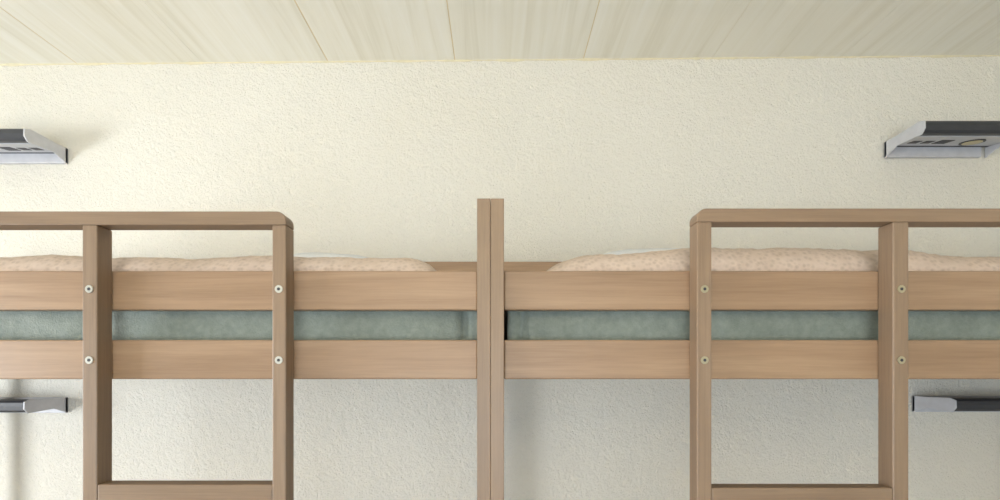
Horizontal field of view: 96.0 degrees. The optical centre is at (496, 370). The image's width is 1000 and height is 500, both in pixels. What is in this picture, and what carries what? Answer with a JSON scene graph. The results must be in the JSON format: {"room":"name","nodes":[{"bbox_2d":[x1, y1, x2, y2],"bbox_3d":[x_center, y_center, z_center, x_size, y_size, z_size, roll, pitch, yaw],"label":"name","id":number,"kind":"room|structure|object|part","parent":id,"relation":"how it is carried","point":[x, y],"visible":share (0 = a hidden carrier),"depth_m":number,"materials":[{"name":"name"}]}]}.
{"room":"hostel dormitory room","nodes":[
{"label":"hostel dormitory room","id":0,"kind":"room"},
{"bbox_2d":[0,56,999,499],"bbox_3d":[-0.525,0.117,1.951,6.750,2.865,0.198,0,0,0],"label":"wall","id":1,"kind":"structure","parent":0,"point":[366,159],"depth_m":1.89,"materials":[{"name":"paint"}]},
{"bbox_2d":[0,128,67,163],"bbox_3d":[-2.031,-0.911,1.824,0.418,0.067,0.178,0,0,0],"label":"shelf","id":2,"kind":"object","parent":1,"relation":"attached to","point":[17,146],"visible":1,"depth_m":1.85,"materials":[{"name":"grey metal"}]},
{"bbox_3d":[-2.031,-0.908,1.833,0.394,0.028,0.123,0,0,0],"label":"socket panel","id":3,"kind":"part","parent":2,"relation":"part of","materials":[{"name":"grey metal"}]},
{"bbox_2d":[0,129,54,153],"bbox_3d":[-2.031,-0.918,1.820,0.406,0.048,0.166,0,0,0],"label":"tray","id":4,"kind":"object","parent":2,"relation":"on","point":[12,141],"depth_m":1.79,"materials":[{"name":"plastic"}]},
{"bbox_3d":[-2.031,-0.911,1.906,0.418,0.066,0.014,0,0,0],"label":"wall plate","id":5,"kind":"part","parent":2,"relation":"part of","materials":[{"name":"grey metal"}]},
{"bbox_2d":[0,397,67,412],"bbox_3d":[-2.031,0.143,1.824,0.418,0.067,0.178,0,0,0],"label":"shelf","id":6,"kind":"object","parent":1,"relation":"attached to","point":[7,404],"visible":1,"depth_m":1.81,"materials":[{"name":"grey metal"}]},
{"bbox_2d":[0,399,27,411],"bbox_3d":[-2.031,0.137,1.820,0.406,0.048,0.166,0,0,0],"label":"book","id":7,"kind":"object","parent":6,"relation":"on","point":[6,405],"depth_m":1.74,"materials":[{"name":"paper"}]},
{"bbox_2d":[0,55,999,65],"bbox_3d":[-0.525,-1.301,1.893,6.551,0.010,0.012,0,0,1],"label":"trim","id":8,"kind":"structure","parent":1,"relation":"attached to","point":[931,56],"depth_m":1.89,"materials":[{"name":"beige wood"}]},
{"bbox_2d":[884,120,999,157],"bbox_3d":[1.810,-0.913,1.773,0.420,0.067,0.178,0,0,0],"label":"shelf","id":9,"kind":"object","parent":1,"relation":"attached to","point":[923,139],"visible":1,"depth_m":1.77,"materials":[{"name":"grey metal"}]},
{"bbox_3d":[1.795,-0.913,1.855,0.390,0.066,0.014,0,0,0],"label":"wall plate","id":10,"kind":"part","parent":9,"relation":"part of","materials":[{"name":"grey metal"}]},
{"bbox_2d":[897,121,999,146],"bbox_3d":[1.810,-0.920,1.769,0.408,0.048,0.166,0,0,0],"label":"book","id":11,"kind":"object","parent":9,"relation":"on","point":[923,133],"depth_m":1.72,"materials":[{"name":"paper"}]},
{"bbox_3d":[1.810,-0.910,1.782,0.396,0.028,0.123,0,0,0],"label":"socket panel","id":12,"kind":"part","parent":9,"relation":"part of","materials":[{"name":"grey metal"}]},
{"bbox_2d":[912,396,999,411],"bbox_3d":[1.923,0.135,1.773,0.414,0.067,0.178,0,0,0],"label":"shelf","id":13,"kind":"object","parent":1,"relation":"attached to","point":[919,403],"visible":1,"depth_m":1.72,"materials":[{"name":"grey metal"}]},
{"bbox_2d":[953,398,999,410],"bbox_3d":[1.923,0.128,1.769,0.402,0.048,0.166,0,0,0],"label":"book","id":14,"kind":"object","parent":13,"relation":"on","point":[959,404],"depth_m":1.69,"materials":[{"name":"paper"}]},
{"bbox_2d":[0,0,999,63],"bbox_3d":[-0.525,-1.335,-0.485,6.790,0.060,5.070,0,0,0],"label":"ceiling","id":15,"kind":"structure","parent":0,"point":[31,31],"depth_m":1.72,"materials":[{"name":"beige wood"}]},
{"bbox_3d":[-0.525,1.550,-0.485,6.790,0.100,5.070,0,0,0],"label":"floor","id":16,"kind":"structure","parent":0,"visible":0},
{"bbox_2d":[0,198,490,499],"bbox_3d":[-1.077,0.531,1.385,2.126,1.938,0.910,0,0,0],"label":"bunk bed","id":17,"kind":"object","parent":16,"relation":"on","point":[455,286],"visible":0.88,"depth_m":0.95,"materials":[{"name":"brown wood"}]},
{"bbox_2d":[0,211,293,499],"bbox_3d":[-0.894,0.588,0.930,0.932,1.824,0.040,0,0,0],"label":"ladder","id":18,"kind":"object","parent":17,"relation":"attached to","point":[98,484],"visible":1,"depth_m":0.91,"materials":[{"name":"brown wood"}]},
{"bbox_2d":[0,311,476,339],"bbox_3d":[-1.049,-0.107,1.386,2.021,0.181,0.808,0,0,0],"label":"mattress","id":19,"kind":"object","parent":17,"relation":"on","point":[14,325],"visible":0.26,"depth_m":0.99,"materials":[{"name":"teal fabric"}]},
{"bbox_2d":[0,254,436,270],"bbox_3d":[-1.039,-0.237,1.377,1.823,0.075,0.786,0,0,0],"label":"quilt","id":20,"kind":"object","parent":19,"relation":"on","point":[51,262],"visible":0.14,"depth_m":0.99,"materials":[{"name":"beige fabric"}]},
{"bbox_2d":[294,252,366,258],"bbox_3d":[-0.515,-0.320,1.450,0.320,0.085,0.340,0,0,0],"label":"pillow","id":21,"kind":"object","parent":20,"relation":"on","point":[307,254],"visible":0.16,"depth_m":1.30,"materials":[{"name":"white fabric"}]},
{"bbox_3d":[-1.076,-0.024,0.961,2.069,0.083,0.022,0,0,0],"label":"rail","id":22,"kind":"part","parent":17,"relation":"part of","materials":[{"name":"brown wood"}]},
{"bbox_3d":[-1.076,-0.170,0.961,2.069,0.082,0.022,0,0,0],"label":"guard rail","id":23,"kind":"part","parent":17,"relation":"part of","materials":[{"name":"brown wood"}]},
{"bbox_3d":[-0.027,0.572,0.958,0.028,1.857,0.055,0,0,0],"label":"post","id":24,"kind":"part","parent":17,"relation":"part of","materials":[{"name":"brown wood"}]},
{"bbox_2d":[491,198,999,499],"bbox_3d":[1.063,0.531,1.385,2.153,1.938,0.910,0,0,0],"label":"bunk bed","id":25,"kind":"object","parent":16,"relation":"on","point":[515,286],"visible":0.9,"depth_m":0.95,"materials":[{"name":"brown wood"}]},
{"bbox_3d":[0.001,0.572,0.958,0.028,1.857,0.055,0,0,0],"label":"post","id":26,"kind":"part","parent":25,"relation":"part of","materials":[{"name":"brown wood"}]},
{"bbox_2d":[504,311,999,339],"bbox_3d":[1.037,-0.107,1.388,2.047,0.181,0.811,0,0,0],"label":"mattress","id":27,"kind":"object","parent":25,"relation":"on","point":[518,325],"visible":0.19,"depth_m":0.99,"materials":[{"name":"teal fabric"}]},
{"bbox_2d":[547,248,999,270],"bbox_3d":[1.023,-0.246,1.377,1.855,0.093,0.786,0,0,0],"label":"quilt","id":28,"kind":"object","parent":27,"relation":"on","point":[727,259],"visible":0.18,"depth_m":0.99,"materials":[{"name":"beige fabric"}]},
{"bbox_2d":[605,248,680,254],"bbox_3d":[0.490,-0.332,1.450,0.420,0.083,0.360,0,0,0],"label":"pillow","id":29,"kind":"object","parent":28,"relation":"on","point":[627,251],"visible":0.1,"depth_m":1.29,"materials":[{"name":"white fabric"}]},
{"bbox_3d":[1.062,-0.024,0.961,2.096,0.083,0.022,0,0,0],"label":"rail","id":30,"kind":"part","parent":25,"relation":"part of","materials":[{"name":"brown wood"}]},
{"bbox_3d":[1.062,-0.170,0.961,2.096,0.082,0.022,0,0,0],"label":"guard rail","id":31,"kind":"part","parent":25,"relation":"part of","materials":[{"name":"brown wood"}]},
{"bbox_2d":[690,208,999,499],"bbox_3d":[0.883,0.585,0.930,0.954,1.830,0.040,0,0,0],"label":"ladder","id":32,"kind":"object","parent":25,"relation":"attached to","point":[893,223],"visible":1,"depth_m":0.91,"materials":[{"name":"brown wood"}]}
]}

